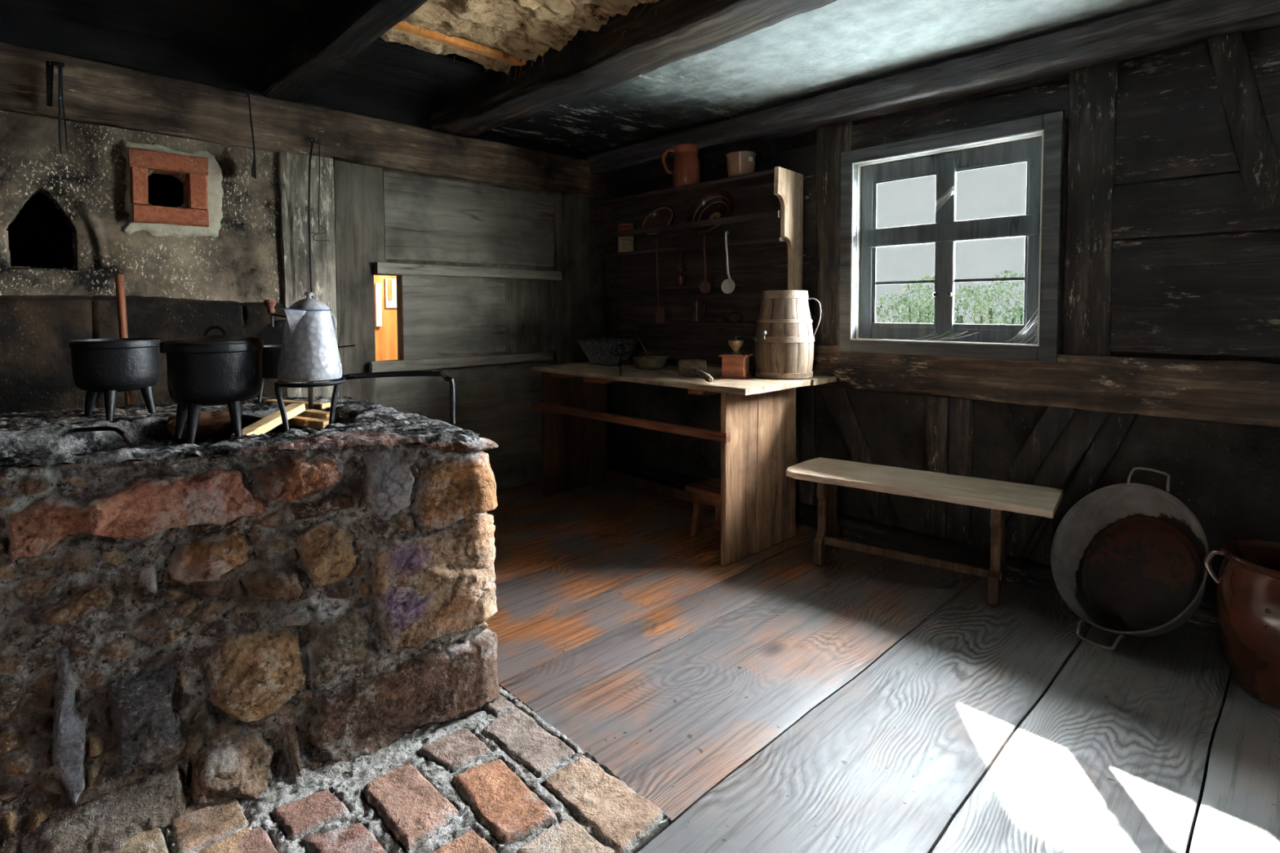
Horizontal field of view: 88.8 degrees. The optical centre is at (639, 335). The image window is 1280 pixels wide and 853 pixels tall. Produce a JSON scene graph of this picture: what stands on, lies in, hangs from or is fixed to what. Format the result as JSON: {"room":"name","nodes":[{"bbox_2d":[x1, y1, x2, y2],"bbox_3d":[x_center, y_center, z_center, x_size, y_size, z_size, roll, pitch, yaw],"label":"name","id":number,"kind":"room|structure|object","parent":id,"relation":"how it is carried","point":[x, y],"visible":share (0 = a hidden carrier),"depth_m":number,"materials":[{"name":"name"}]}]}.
{"room":"traditional dwelling","nodes":[
{"label":"traditional dwelling","id":0,"kind":"room"},
{"bbox_2d":[0,4,604,490],"bbox_3d":[-2.428,-0.194,3.021,6.300,2.650,0.434,-2,3,-44],"label":"wall","id":1,"kind":"structure","parent":0,"point":[197,242],"depth_m":3.28,"materials":[{"name":"grey wood"}]},
{"bbox_2d":[0,41,607,199],"bbox_3d":[-2.381,-1.053,2.861,6.000,0.276,0.130,-2,3,-44],"label":"beam","id":2,"kind":"structure","parent":1,"relation":"attached to","point":[95,92],"depth_m":3.26,"materials":[{"name":"brown wood"}]},
{"bbox_2d":[45,60,53,106],"bbox_3d":[-2.441,-1.031,2.703,0.027,0.182,0.125,-2,3,-44],"label":"strap","id":3,"kind":"object","parent":2,"relation":"hanging from","point":[49,65],"visible":1,"depth_m":2.66,"materials":[{"name":"metal"}]},
{"bbox_2d":[51,60,68,153],"bbox_3d":[-2.422,-0.940,2.725,0.042,0.371,0.125,-2,3,-44],"label":"tongs","id":4,"kind":"object","parent":2,"relation":"hanging from","point":[59,64],"visible":0.96,"depth_m":2.69,"materials":[{"name":"metal"}]},
{"bbox_2d":[244,92,256,178],"bbox_3d":[-1.906,-0.977,3.201,0.041,0.407,0.153,-2,3,-44],"label":"spatula","id":5,"kind":"object","parent":2,"relation":"hanging from","point":[254,163],"visible":0.99,"depth_m":3.17,"materials":[{"name":"metal"}]},
{"bbox_2d":[305,137,315,298],"bbox_3d":[-1.728,-0.605,3.407,0.057,0.839,0.125,-2,3,-44],"label":"skewer","id":6,"kind":"object","parent":1,"relation":"hanging from","point":[310,138],"visible":0.94,"depth_m":3.36,"materials":[{"name":"metal"}]},
{"bbox_2d":[306,138,328,240],"bbox_3d":[-1.706,-0.758,3.422,0.109,0.526,0.125,-2,3,-44],"label":"fork","id":7,"kind":"object","parent":1,"relation":"hanging from","point":[319,140],"visible":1,"depth_m":3.39,"materials":[{"name":"metal"}]},
{"bbox_2d":[400,275,506,359],"bbox_3d":[-1.138,-0.116,4.050,0.690,0.502,0.026,-2,3,-44],"label":"shutter","id":8,"kind":"object","parent":1,"relation":"attached to","point":[442,316],"visible":0.97,"depth_m":4.02,"materials":[{"name":"grey wood"}]},
{"bbox_2d":[373,275,397,360],"bbox_3d":[-1.877,-0.240,4.697,3.100,2.700,1.820,-2,3,-44],"label":"wall","id":9,"kind":"structure","parent":0,"point":[385,335],"depth_m":5.62,"materials":[{"name":"orange wood"}]},
{"bbox_2d":[374,282,382,326],"bbox_3d":[-2.220,-0.266,5.547,0.049,0.370,0.020,-2,3,-44],"label":"sheet","id":10,"kind":"object","parent":9,"relation":"attached to","point":[378,298],"visible":1,"depth_m":5.54,"materials":[{"name":"white paper"}]},
{"bbox_2d":[385,278,396,307],"bbox_3d":[-2.126,-0.367,5.645,0.144,0.251,0.016,-2,3,-44],"label":"framed notice","id":11,"kind":"object","parent":9,"relation":"attached to","point":[390,283],"visible":0.82,"depth_m":5.62,"materials":[{"name":"white paper"}]},
{"bbox_2d":[387,280,392,299],"bbox_3d":[-2.148,-0.396,5.617,0.034,0.171,0.008,-2,3,-44],"label":"print","id":12,"kind":"object","parent":11,"relation":"attached to","point":[389,282],"depth_m":5.61,"materials":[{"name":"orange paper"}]},
{"bbox_2d":[102,685,670,852],"bbox_3d":[-1.068,1.164,1.224,2.086,0.059,1.121,-2,3,-44],"label":"floor","id":13,"kind":"structure","parent":0,"point":[498,777],"depth_m":1.57,"materials":[{"name":"brown brick"}]},
{"bbox_2d":[0,395,499,852],"bbox_3d":[-1.655,0.723,1.885,2.027,0.873,1.621,-2,3,-44],"label":"hearth","id":14,"kind":"object","parent":13,"relation":"on","point":[183,624],"visible":0.91,"depth_m":1.70,"materials":[{"name":"stone"}]},
{"bbox_2d":[73,426,132,443],"bbox_3d":[-1.765,0.310,2.107,0.416,0.044,0.051,1,3,23],"label":"hook","id":15,"kind":"object","parent":14,"relation":"on","point":[119,431],"visible":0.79,"depth_m":2.10,"materials":[{"name":"metal"}]},
{"bbox_2d":[68,337,162,421],"bbox_3d":[-1.874,0.155,2.348,0.264,0.285,0.264,-2,3,-44],"label":"cauldron","id":16,"kind":"object","parent":14,"relation":"on","point":[108,366],"visible":0.96,"depth_m":2.26,"materials":[{"name":"metal"}]},
{"bbox_2d":[114,274,132,404],"bbox_3d":[-2.014,0.015,2.549,0.051,0.510,0.031,1,3,27],"label":"wooden stick","id":17,"kind":"object","parent":14,"relation":"on","point":[119,278],"visible":0.63,"depth_m":2.54,"materials":[{"name":"brown wood"}]},
{"bbox_2d":[167,410,232,439],"bbox_3d":[-1.541,0.314,2.304,0.199,0.096,0.086,-1,2,-15],"label":"log","id":18,"kind":"object","parent":14,"relation":"on","point":[210,424],"visible":0.61,"depth_m":2.28,"materials":[{"name":"brown wood"}]},
{"bbox_2d":[159,325,263,443],"bbox_3d":[-1.339,0.143,2.066,0.266,0.352,0.266,-2,3,-44],"label":"lidded pot","id":19,"kind":"object","parent":14,"relation":"on","point":[205,370],"visible":1,"depth_m":1.97,"materials":[{"name":"metal"}]},
{"bbox_2d":[228,429,234,435],"bbox_3d":[-1.405,0.336,2.258,0.024,0.028,0.023,-2,3,-44],"label":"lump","id":20,"kind":"object","parent":14,"relation":"on","point":[231,432],"visible":0.44,"depth_m":2.25,"materials":[{"name":"black"}]},
{"bbox_2d":[240,414,271,435],"bbox_3d":[-1.378,0.318,2.320,0.158,0.072,0.068,1,3,30],"label":"log","id":21,"kind":"object","parent":14,"relation":"on","point":[246,420],"visible":0.29,"depth_m":2.29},
{"bbox_2d":[231,403,305,438],"bbox_3d":[-1.264,0.294,2.240,0.052,0.076,0.368,0,2,0],"label":"stick","id":22,"kind":"object","parent":14,"relation":"on","point":[264,425],"visible":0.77,"depth_m":2.21,"materials":[{"name":"beige wood"}]},
{"bbox_2d":[266,415,328,429],"bbox_3d":[-1.248,0.314,2.395,0.296,0.031,0.047,1,3,24],"label":"stick","id":23,"kind":"object","parent":14,"relation":"on","point":[300,421],"visible":0.62,"depth_m":2.35,"materials":[{"name":"beige wood"}]},
{"bbox_2d":[256,298,355,402],"bbox_3d":[-1.407,0.056,2.674,0.398,0.416,0.243,1,3,23],"label":"coffee roaster","id":24,"kind":"object","parent":14,"relation":"on","point":[272,334],"visible":0.34,"depth_m":2.69,"materials":[{"name":"metal"}]},
{"bbox_2d":[295,408,339,422],"bbox_3d":[-1.287,0.299,2.523,0.371,0.033,0.051,2,3,35],"label":"stick","id":25,"kind":"object","parent":14,"relation":"on","point":[312,413],"visible":0.4,"depth_m":2.45,"materials":[{"name":"beige wood"}]},
{"bbox_2d":[263,399,330,411],"bbox_3d":[-1.363,0.276,2.598,0.292,0.033,0.047,1,3,18],"label":"stick","id":26,"kind":"object","parent":25,"relation":"on","point":[317,406],"visible":0.39,"depth_m":2.56,"materials":[{"name":"beige wood"}]},
{"bbox_2d":[273,370,455,431],"bbox_3d":[-1.038,0.229,2.229,0.904,0.213,0.408,1,3,30],"label":"trivet","id":27,"kind":"object","parent":14,"relation":"on","point":[278,384],"visible":0.74,"depth_m":2.17,"materials":[{"name":"black metal"}]},
{"bbox_2d":[277,291,342,382],"bbox_3d":[-1.082,-0.001,2.141,0.190,0.288,0.190,-1,3,-28],"label":"kettle","id":28,"kind":"object","parent":27,"relation":"on","point":[309,353],"visible":1,"depth_m":2.08,"materials":[{"name":"silver metal"}]},
{"bbox_2d":[0,0,1166,153],"bbox_3d":[-0.465,-1.321,0.821,6.350,0.345,6.300,-2,3,-44],"label":"ceiling","id":29,"kind":"structure","parent":0,"point":[837,44],"depth_m":2.91,"materials":[{"name":"grey paint"}]},
{"bbox_2d":[259,0,427,102],"bbox_3d":[0.100,-1.214,1.299,0.164,0.206,5.800,-2,3,-44],"label":"ceiling beam","id":30,"kind":"structure","parent":29,"relation":"attached to","point":[339,30],"depth_m":2.65,"materials":[{"name":"brown wood"}]},
{"bbox_2d":[430,0,836,137],"bbox_3d":[0.802,-1.245,1.975,0.284,0.206,5.800,-2,3,-44],"label":"ceiling beam","id":31,"kind":"structure","parent":29,"relation":"attached to","point":[667,32],"depth_m":2.82,"materials":[{"name":"brown wood"}]},
{"bbox_2d":[484,478,1279,852],"bbox_3d":[-0.507,1.177,1.085,6.300,0.044,6.200,-2,3,-44],"label":"floor","id":32,"kind":"structure","parent":0,"point":[771,700],"depth_m":2.01,"materials":[{"name":"grey wood"}]},
{"bbox_2d":[530,360,836,566],"bbox_3d":[0.164,0.621,3.839,0.808,0.839,1.715,-2,3,-44],"label":"work table","id":33,"kind":"object","parent":32,"relation":"on","point":[757,437],"visible":0.85,"depth_m":3.36,"materials":[{"name":"brown wood"}]},
{"bbox_2d":[577,338,639,364],"bbox_3d":[-0.208,0.105,4.306,0.412,0.154,0.412,-2,3,-44],"label":"enamel bowl","id":34,"kind":"object","parent":33,"relation":"on","point":[597,351],"visible":0.91,"depth_m":4.17,"materials":[{"name":"grey metal"}]},
{"bbox_2d":[610,343,637,365],"bbox_3d":[-0.102,0.117,4.124,0.171,0.142,0.022,0,2,-1],"label":"wire whisk","id":35,"kind":"object","parent":33,"relation":"on","point":[621,354],"visible":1,"depth_m":4.12,"materials":[{"name":"metal"}]},
{"bbox_2d":[618,355,669,376],"bbox_3d":[-0.036,0.171,3.811,0.226,0.068,0.623,1,3,31],"label":"pan","id":36,"kind":"object","parent":33,"relation":"on","point":[641,362],"visible":1,"depth_m":3.90,"materials":[{"name":"metal"}]},
{"bbox_2d":[634,332,649,358],"bbox_3d":[0.025,0.074,3.994,0.145,0.188,0.034,2,3,40],"label":"wooden spoon","id":37,"kind":"object","parent":36,"relation":"in","point":[635,333],"visible":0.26,"depth_m":4.00,"materials":[{"name":"brown wood"}]},
{"bbox_2d":[678,359,713,382],"bbox_3d":[0.280,0.174,3.346,0.150,0.092,0.367,0,2,-1],"label":"mallet","id":38,"kind":"object","parent":33,"relation":"on","point":[687,367],"visible":1,"depth_m":3.44,"materials":[{"name":"brown wood"}]},
{"bbox_2d":[718,330,767,378],"bbox_3d":[0.545,0.093,3.403,0.243,0.248,0.154,1,3,24],"label":"coffee grinder","id":39,"kind":"object","parent":33,"relation":"on","point":[735,364],"visible":1,"depth_m":3.38,"materials":[{"name":"brown wood"}]},
{"bbox_2d":[754,289,821,378],"bbox_3d":[0.762,-0.012,3.457,0.314,0.452,0.314,-2,3,-41],"label":"jug","id":40,"kind":"object","parent":33,"relation":"on","point":[787,351],"visible":0.98,"depth_m":3.33,"materials":[{"name":"brown wood"}]},
{"bbox_2d":[684,476,720,537],"bbox_3d":[0.441,0.924,3.420,0.262,0.271,0.320,-2,3,-44],"label":"wooden stool","id":41,"kind":"object","parent":32,"relation":"on","point":[708,491],"visible":0.39,"depth_m":3.42,"materials":[{"name":"brown wood"}]},
{"bbox_2d":[786,457,1063,606],"bbox_3d":[1.218,0.856,2.910,1.101,0.440,0.382,1,3,35],"label":"wooden bench","id":42,"kind":"object","parent":32,"relation":"on","point":[1000,496],"visible":1,"depth_m":2.81,"materials":[{"name":"brown wood"}]},
{"bbox_2d":[1050,466,1208,649],"bbox_3d":[1.807,0.802,2.419,0.483,0.592,0.475,1,3,19],"label":"pan","id":43,"kind":"object","parent":32,"relation":"on","point":[1126,558],"visible":0.95,"depth_m":2.49,"materials":[{"name":"grey metal"}]},
{"bbox_2d":[1203,539,1279,708],"bbox_3d":[2.019,0.898,2.011,0.374,0.426,0.374,0,2,-1],"label":"crock","id":44,"kind":"object","parent":32,"relation":"on","point":[1247,581],"visible":1,"depth_m":1.99,"materials":[{"name":"brown ceramic"}]},
{"bbox_2d":[600,25,1279,639],"bbox_3d":[1.651,-0.203,2.973,0.289,2.650,6.200,-2,3,-44],"label":"wall","id":45,"kind":"structure","parent":0,"point":[1168,362],"depth_m":2.66,"materials":[{"name":"wood"}]},
{"bbox_2d":[591,166,803,367],"bbox_3d":[0.282,-0.367,4.111,0.245,1.110,1.548,-2,3,-44],"label":"shelf rack","id":46,"kind":"object","parent":45,"relation":"attached to","point":[764,223],"visible":0.86,"depth_m":4.10,"materials":[{"name":"brown wood"}]},
{"bbox_2d":[617,223,634,252],"bbox_3d":[-0.094,-0.672,4.505,0.104,0.195,0.062,0,2,8],"label":"tin","id":47,"kind":"object","parent":46,"relation":"on","point":[625,243],"visible":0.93,"depth_m":4.48,"materials":[{"name":"beige metal"}]},
{"bbox_2d":[617,224,632,236],"bbox_3d":[-0.099,-0.721,4.473,0.100,0.085,0.001,0,2,8],"label":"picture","id":48,"kind":"object","parent":47,"relation":"on","point":[621,227],"depth_m":4.47},
{"bbox_2d":[642,207,672,234],"bbox_3d":[0.118,-0.756,4.297,0.232,0.190,0.151,2,3,39],"label":"plate","id":49,"kind":"object","parent":46,"relation":"on","point":[663,215],"visible":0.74,"depth_m":4.36,"materials":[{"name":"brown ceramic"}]},
{"bbox_2d":[655,239,664,323],"bbox_3d":[0.127,-0.347,4.147,0.060,0.531,0.039,0,2,0],"label":"wooden paddle","id":50,"kind":"object","parent":46,"relation":"hanging from","point":[660,313],"visible":1,"depth_m":4.14,"materials":[{"name":"brown wood"}]},
{"bbox_2d":[676,253,685,285],"bbox_3d":[0.265,-0.427,4.220,0.057,0.205,0.057,-2,3,-44],"label":"bottle","id":51,"kind":"object","parent":46,"relation":"on","point":[681,280],"visible":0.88,"depth_m":4.20,"materials":[{"name":"brown glass"}]},
{"bbox_2d":[661,142,701,186],"bbox_3d":[0.278,-1.045,4.069,0.204,0.258,0.209,-2,3,-44],"label":"jug","id":52,"kind":"object","parent":46,"relation":"on","point":[686,170],"visible":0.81,"depth_m":4.00,"materials":[{"name":"ceramic"}]},
{"bbox_2d":[690,299,705,322],"bbox_3d":[0.364,-0.158,4.128,0.092,0.140,0.086,0,2,5],"label":"mug","id":53,"kind":"object","parent":46,"relation":"on","point":[696,313],"visible":1,"depth_m":4.09,"materials":[{"name":"brown metal"}]},
{"bbox_2d":[699,235,711,293],"bbox_3d":[0.387,-0.424,3.866,0.072,0.345,0.014,1,3,34],"label":"skimmer","id":54,"kind":"object","parent":46,"relation":"hanging from","point":[704,286],"visible":1,"depth_m":3.86,"materials":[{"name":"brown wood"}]},
{"bbox_2d":[686,190,732,234],"bbox_3d":[0.426,-0.756,3.979,0.318,0.282,0.185,2,3,37],"label":"plate","id":55,"kind":"object","parent":46,"relation":"on","point":[705,207],"visible":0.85,"depth_m":4.04,"materials":[{"name":"ceramic"}]},
{"bbox_2d":[721,231,735,293],"bbox_3d":[0.507,-0.420,3.726,0.086,0.360,0.031,2,3,36],"label":"ladle","id":56,"kind":"object","parent":46,"relation":"hanging from","point":[728,286],"visible":1,"depth_m":3.73,"materials":[{"name":"metal"}]},
{"bbox_2d":[728,311,741,322],"bbox_3d":[0.570,-0.112,3.912,0.076,0.065,0.076,-2,3,-44],"label":"ball","id":57,"kind":"object","parent":46,"relation":"on","point":[734,317],"visible":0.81,"depth_m":3.89,"materials":[{"name":"brown wood"}]},
{"bbox_2d":[725,150,756,177],"bbox_3d":[0.582,-0.974,3.754,0.178,0.140,0.178,-2,3,-44],"label":"pot","id":58,"kind":"object","parent":46,"relation":"on","point":[741,162],"visible":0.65,"depth_m":3.69,"materials":[{"name":"ceramic"}]},
{"bbox_2d":[586,0,1279,176],"bbox_3d":[1.601,-1.171,2.886,0.290,0.144,6.000,-2,3,-44],"label":"beam","id":59,"kind":"structure","parent":45,"relation":"attached to","point":[1168,24],"depth_m":2.84,"materials":[{"name":"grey wood"}]},
{"bbox_2d":[839,111,1065,362],"bbox_3d":[1.487,-0.429,3.173,0.234,1.049,1.005,-2,3,-44],"label":"window","id":60,"kind":"structure","parent":45,"relation":"in","point":[1038,140],"depth_m":3.10,"materials":[{"name":"grey wood"}]},
{"bbox_2d":[903,186,1037,342],"bbox_3d":[1.535,-0.337,3.048,0.023,0.745,0.602,-2,3,-43],"label":"cobweb","id":61,"kind":"object","parent":60,"relation":"attached to","point":[949,192],"visible":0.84,"depth_m":3.11,"materials":[{"name":"fabric"}]},
{"label":"outside","id":62,"kind":"structure","parent":0,"visible":0},
{"label":"ground","id":63,"kind":"structure","parent":62,"visible":0},
{"bbox_2d":[875,293,933,323],"bbox_3d":[2.782,0.394,7.228,0.598,1.738,1.003,-2,3,-44],"label":"bush","id":64,"kind":"object","parent":63,"relation":"on","point":[895,304],"visible":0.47,"depth_m":7.08,"materials":[{"name":"green plant"}]},
{"bbox_2d":[898,273,955,323],"bbox_3d":[3.289,0.263,7.563,0.604,1.967,0.559,-1,3,-23],"label":"bush","id":65,"kind":"object","parent":63,"relation":"on","point":[919,285],"visible":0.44,"depth_m":7.50,"materials":[{"name":"green plant"}]},
{"bbox_2d":[919,284,1023,324],"bbox_3d":[3.282,0.395,6.423,0.589,1.802,1.050,-2,3,-44],"label":"bush","id":66,"kind":"object","parent":63,"relation":"on","point":[959,317],"visible":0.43,"depth_m":6.35,"materials":[{"name":"green plant"}]},
{"bbox_2d":[972,270,1023,324],"bbox_3d":[3.860,0.302,6.701,0.591,1.958,0.856,-2,3,-44],"label":"bush","id":67,"kind":"object","parent":63,"relation":"on","point":[990,312],"visible":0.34,"depth_m":6.80,"materials":[{"name":"green plant"}]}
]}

